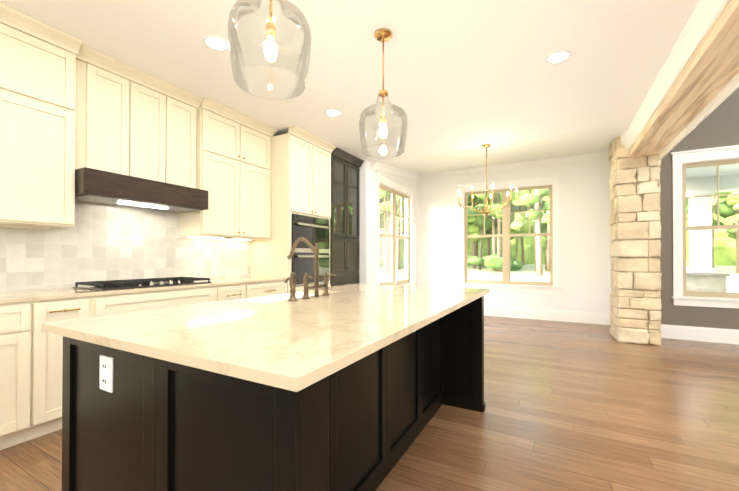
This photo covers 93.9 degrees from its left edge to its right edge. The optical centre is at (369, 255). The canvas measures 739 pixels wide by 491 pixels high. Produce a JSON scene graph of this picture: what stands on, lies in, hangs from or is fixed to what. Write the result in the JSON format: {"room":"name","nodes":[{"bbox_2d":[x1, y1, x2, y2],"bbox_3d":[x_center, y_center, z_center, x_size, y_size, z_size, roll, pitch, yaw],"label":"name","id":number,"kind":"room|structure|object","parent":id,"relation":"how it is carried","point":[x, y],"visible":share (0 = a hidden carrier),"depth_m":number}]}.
{"room":"kitchen","nodes":[
{"label":"kitchen","id":0,"kind":"room"},
{"bbox_2d":[0,0,698,173],"bbox_3d":[-0.201,-1.762,2.389,4.989,0.394,11.000,0,-1,29],"label":"ceiling","id":1,"kind":"structure","parent":0,"point":[465,81],"depth_m":2.83},
{"bbox_2d":[203,35,228,51],"bbox_3d":[-1.130,-1.562,2.551,0.189,0.004,0.189,0,0,-11],"label":"recessed light","id":2,"kind":"object","parent":1,"relation":"in","point":[220,43],"depth_m":2.54},
{"bbox_2d":[227,0,310,99],"bbox_3d":[-0.424,-1.152,1.481,0.344,0.840,0.344,0,-1,29],"label":"pendant light","id":3,"kind":"object","parent":1,"relation":"hanging from","point":[291,12],"visible":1,"depth_m":1.50},
{"bbox_2d":[324,109,341,116],"bbox_3d":[-0.399,-1.552,3.770,0.189,0.004,0.189,0,0,22],"label":"recessed light","id":4,"kind":"object","parent":1,"relation":"in","point":[332,112],"depth_m":3.75},
{"bbox_2d":[359,28,407,157],"bbox_3d":[0.097,-1.145,2.439,0.344,0.840,0.344,0,-1,29],"label":"pendant light","id":5,"kind":"object","parent":1,"relation":"hanging from","point":[382,35],"visible":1,"depth_m":2.44},
{"bbox_2d":[458,144,517,217],"bbox_3d":[1.650,-1.036,4.861,0.804,1.020,0.794,0,-1,29],"label":"chandelier","id":6,"kind":"object","parent":1,"relation":"hanging from","point":[486,146],"visible":1,"depth_m":4.83},
{"bbox_2d":[545,50,571,63],"bbox_3d":[1.489,-1.560,2.721,0.189,0.004,0.189,0,0,20],"label":"recessed light","id":7,"kind":"object","parent":1,"relation":"in","point":[562,55],"depth_m":2.71},
{"bbox_2d":[621,0,728,149],"bbox_3d":[1.344,-1.518,0.767,0.090,0.120,9.028,0,-1,29],"label":"crown molding","id":8,"kind":"structure","parent":1,"relation":"attached to","point":[702,19],"depth_m":2.64},
{"bbox_2d":[629,0,738,157],"bbox_3d":[1.523,-1.466,0.669,0.318,0.223,9.028,0,-1,29],"label":"wood beam","id":9,"kind":"structure","parent":1,"relation":"attached to","point":[708,73],"depth_m":2.71},
{"bbox_2d":[0,316,738,490],"bbox_3d":[2.163,1.195,1.081,10.370,0.060,11.000,0,-1,29],"label":"floor","id":10,"kind":"structure","parent":0,"point":[572,406],"depth_m":2.36},
{"bbox_2d":[0,300,51,449],"bbox_3d":[-2.503,0.730,2.047,0.648,0.884,0.685,0,-1,29],"label":"base cabinet","id":11,"kind":"object","parent":10,"relation":"on","point":[31,359],"depth_m":2.11},
{"bbox_2d":[52,296,95,431],"bbox_3d":[-2.313,0.733,2.396,0.648,0.884,0.380,0,-1,29],"label":"base cabinet","id":12,"kind":"object","parent":10,"relation":"on","point":[83,307],"depth_m":2.26},
{"bbox_2d":[96,286,223,315],"bbox_3d":[-1.965,0.738,3.038,0.648,0.884,1.080,0,-1,29],"label":"base cabinet","id":13,"kind":"object","parent":10,"relation":"on","point":[131,302],"depth_m":2.79},
{"bbox_2d":[224,283,251,299],"bbox_3d":[-1.642,0.743,3.632,0.648,0.884,0.428,0,-1,29],"label":"base cabinet","id":14,"kind":"object","parent":10,"relation":"on","point":[239,291],"depth_m":3.52},
{"bbox_2d":[252,280,286,297],"bbox_3d":[-1.441,0.745,4.001,0.648,0.884,0.713,0,-1,29],"label":"base cabinet","id":15,"kind":"object","parent":10,"relation":"on","point":[275,287],"depth_m":3.88},
{"bbox_2d":[0,276,286,303],"bbox_3d":[-2.271,0.275,2.472,0.653,0.030,4.198,0,-1,29],"label":"countertop","id":16,"kind":"structure","parent":15,"relation":"on","point":[17,296],"depth_m":2.54},
{"bbox_2d":[73,277,211,289],"bbox_3d":[-1.947,0.241,3.043,0.480,0.045,0.910,0,-1,29],"label":"cooktop","id":17,"kind":"object","parent":16,"relation":"in","point":[126,284],"visible":1,"depth_m":2.87},
{"bbox_2d":[62,295,485,490],"bbox_3d":[-0.126,0.730,1.959,1.132,0.885,2.180,0,-1,29],"label":"kitchen island","id":18,"kind":"object","parent":10,"relation":"on","point":[352,387],"depth_m":1.11},
{"bbox_2d":[42,283,488,394],"bbox_3d":[-0.140,0.271,1.970,1.210,0.030,2.250,0,-1,29],"label":"island countertop","id":19,"kind":"structure","parent":18,"relation":"on","point":[283,344],"depth_m":1.16},
{"bbox_2d":[250,291,323,302],"bbox_3d":[-0.515,0.398,2.222,0.350,0.260,0.755,0,-1,29],"label":"sink","id":20,"kind":"object","parent":19,"relation":"in","point":[263,299],"depth_m":2.31},
{"bbox_2d":[285,237,335,300],"bbox_3d":[-0.428,0.071,2.109,0.294,0.370,0.368,0,-1,29],"label":"faucet","id":21,"kind":"object","parent":19,"relation":"on","point":[292,277],"visible":1,"depth_m":2.11},
{"bbox_2d":[250,126,335,292],"bbox_3d":[-1.012,-0.177,4.688,0.753,2.739,0.883,0,-1,29],"label":"tall cabinet","id":22,"kind":"object","parent":10,"relation":"on","point":[300,182],"visible":0.6,"depth_m":4.35},
{"bbox_2d":[330,147,363,285],"bbox_3d":[-0.611,-0.170,5.436,0.743,2.738,0.811,0,-1,29],"label":"tall cabinet","id":23,"kind":"object","parent":10,"relation":"on","point":[345,218],"visible":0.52,"depth_m":5.25},
{"bbox_2d":[608,136,661,345],"bbox_3d":[3.759,-0.236,4.898,0.534,2.871,0.640,0,-1,29],"label":"stone column","id":24,"kind":"structure","parent":10,"relation":"on","point":[635,253],"depth_m":4.66},
{"bbox_2d":[359,160,416,285],"bbox_3d":[0.468,-0.316,6.709,0.150,3.050,2.450,0,-1,29],"label":"wall","id":25,"kind":"structure","parent":0,"point":[367,256],"depth_m":5.67},
{"bbox_2d":[375,171,414,285],"bbox_3d":[0.500,-0.357,6.658,0.145,2.130,1.760,0,-1,29],"label":"nook window","id":26,"kind":"structure","parent":25,"relation":"in","point":[394,232],"depth_m":6.63},
{"bbox_2d":[371,162,418,179],"bbox_3d":[0.554,-1.597,6.610,0.105,0.350,2.040,0,-1,29],"label":"crown molding","id":27,"kind":"structure","parent":25,"relation":"attached to","point":[377,166],"depth_m":6.38},
{"bbox_2d":[417,159,608,313],"bbox_3d":[2.935,-0.317,6.677,4.215,3.050,0.150,0,-1,29],"label":"wall","id":28,"kind":"structure","parent":0,"point":[584,241],"depth_m":6.28},
{"bbox_2d":[457,174,560,293],"bbox_3d":[2.675,-0.381,6.759,1.870,2.180,0.145,0,-1,29],"label":"window","id":29,"kind":"structure","parent":28,"relation":"in","point":[551,184],"depth_m":6.75},
{"bbox_2d":[419,151,608,179],"bbox_3d":[2.582,-1.716,6.746,3.540,0.110,0.085,0,-1,29],"label":"crown molding","id":30,"kind":"structure","parent":28,"relation":"attached to","point":[602,155],"depth_m":6.58},
{"bbox_2d":[609,160,611,313],"bbox_3d":[4.024,-0.325,5.557,0.180,3.050,0.780,0,-1,29],"label":"wall","id":31,"kind":"structure","parent":0,"point":[610,286],"depth_m":5.94},
{"bbox_2d":[657,87,738,329],"bbox_3d":[6.442,-1.313,3.892,5.215,5.000,0.150,0,-1,29],"label":"wall","id":32,"kind":"structure","parent":0,"point":[718,126],"depth_m":4.83},
{"bbox_2d":[659,73,738,159],"bbox_3d":[1.815,-1.477,0.848,0.021,0.400,9.620,0,-1,29],"label":"crown molding","id":33,"kind":"structure","parent":32,"relation":"attached to","point":[733,84],"depth_m":3.13},
{"bbox_2d":[660,324,738,344],"bbox_3d":[6.328,1.089,3.841,5.044,0.195,0.016,0,-1,29],"label":"baseboard","id":34,"kind":"structure","parent":32,"relation":"attached to","point":[715,335],"depth_m":4.78},
{"bbox_2d":[670,145,738,308],"bbox_3d":[5.159,-0.379,4.522,1.870,2.180,0.145,0,-1,29],"label":"window","id":35,"kind":"structure","parent":32,"relation":"attached to","point":[682,161],"depth_m":4.85},
{"bbox_3d":[-2.780,-0.195,2.384,0.150,2.740,8.250,0,-1,29],"label":"wall","id":36,"kind":"structure","parent":0,"visible":0},
{"bbox_2d":[0,7,79,228],"bbox_3d":[-2.482,-0.887,2.371,0.387,1.354,0.618,0,-1,29],"label":"upper cabinet","id":37,"kind":"object","parent":36,"relation":"attached to","point":[69,105],"depth_m":2.36},
{"bbox_2d":[80,47,139,177],"bbox_3d":[-2.250,-1.100,2.855,0.333,0.922,0.451,0,-1,29],"label":"upper cabinet","id":38,"kind":"object","parent":36,"relation":"attached to","point":[109,91],"depth_m":2.78},
{"bbox_2d":[0,200,249,290],"bbox_3d":[-2.554,-0.201,2.630,0.010,0.924,4.198,0,-1,29],"label":"tile backsplash","id":39,"kind":"structure","parent":36,"relation":"attached to","point":[101,242],"depth_m":3.08},
{"bbox_2d":[140,75,175,184],"bbox_3d":[-2.099,-1.097,3.133,0.333,0.922,0.434,0,-1,29],"label":"upper cabinet","id":40,"kind":"object","parent":36,"relation":"attached to","point":[157,100],"depth_m":3.12},
{"bbox_2d":[176,91,199,187],"bbox_3d":[-1.963,-1.095,3.383,0.333,0.922,0.387,0,-1,29],"label":"upper cabinet","id":41,"kind":"object","parent":36,"relation":"attached to","point":[187,106],"depth_m":3.36},
{"bbox_2d":[178,99,271,240],"bbox_3d":[-1.616,-0.875,3.965,0.387,1.354,0.970,0,-1,29],"label":"upper cabinet","id":42,"kind":"object","parent":36,"relation":"attached to","point":[233,152],"depth_m":3.76},
{"bbox_2d":[75,167,207,211],"bbox_3d":[-2.042,-0.535,3.061,0.498,0.197,1.015,0,-1,29],"label":"hood vent","id":43,"kind":"object","parent":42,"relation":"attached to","point":[99,186],"visible":0.79,"depth_m":2.85},
{"label":"outside","id":44,"kind":"structure","parent":0,"visible":0},
{"bbox_2d":[467,197,735,265],"bbox_3d":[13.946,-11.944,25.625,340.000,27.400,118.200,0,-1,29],"label":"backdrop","id":45,"kind":"structure","parent":44,"point":[719,234],"depth_m":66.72},
{"bbox_2d":[468,264,738,292],"bbox_3d":[0.053,1.581,-0.051,300.000,0.150,300.000,0,-1,29],"label":"lawn","id":46,"kind":"structure","parent":44,"point":[524,270],"depth_m":29.36},
{"bbox_2d":[467,189,738,276],"bbox_3d":[17.150,-8.851,48.813,134.939,22.057,54.473,0,-1,29],"label":"trees","id":47,"kind":"object","parent":46,"relation":"on","point":[535,201],"depth_m":38.10},
{"bbox_2d":[686,164,738,291],"bbox_3d":[8.617,-0.132,4.727,7.500,3.350,3.390,0,-1,29],"label":"porch","id":48,"kind":"object","parent":46,"relation":"on","point":[703,235],"depth_m":7.02}
]}

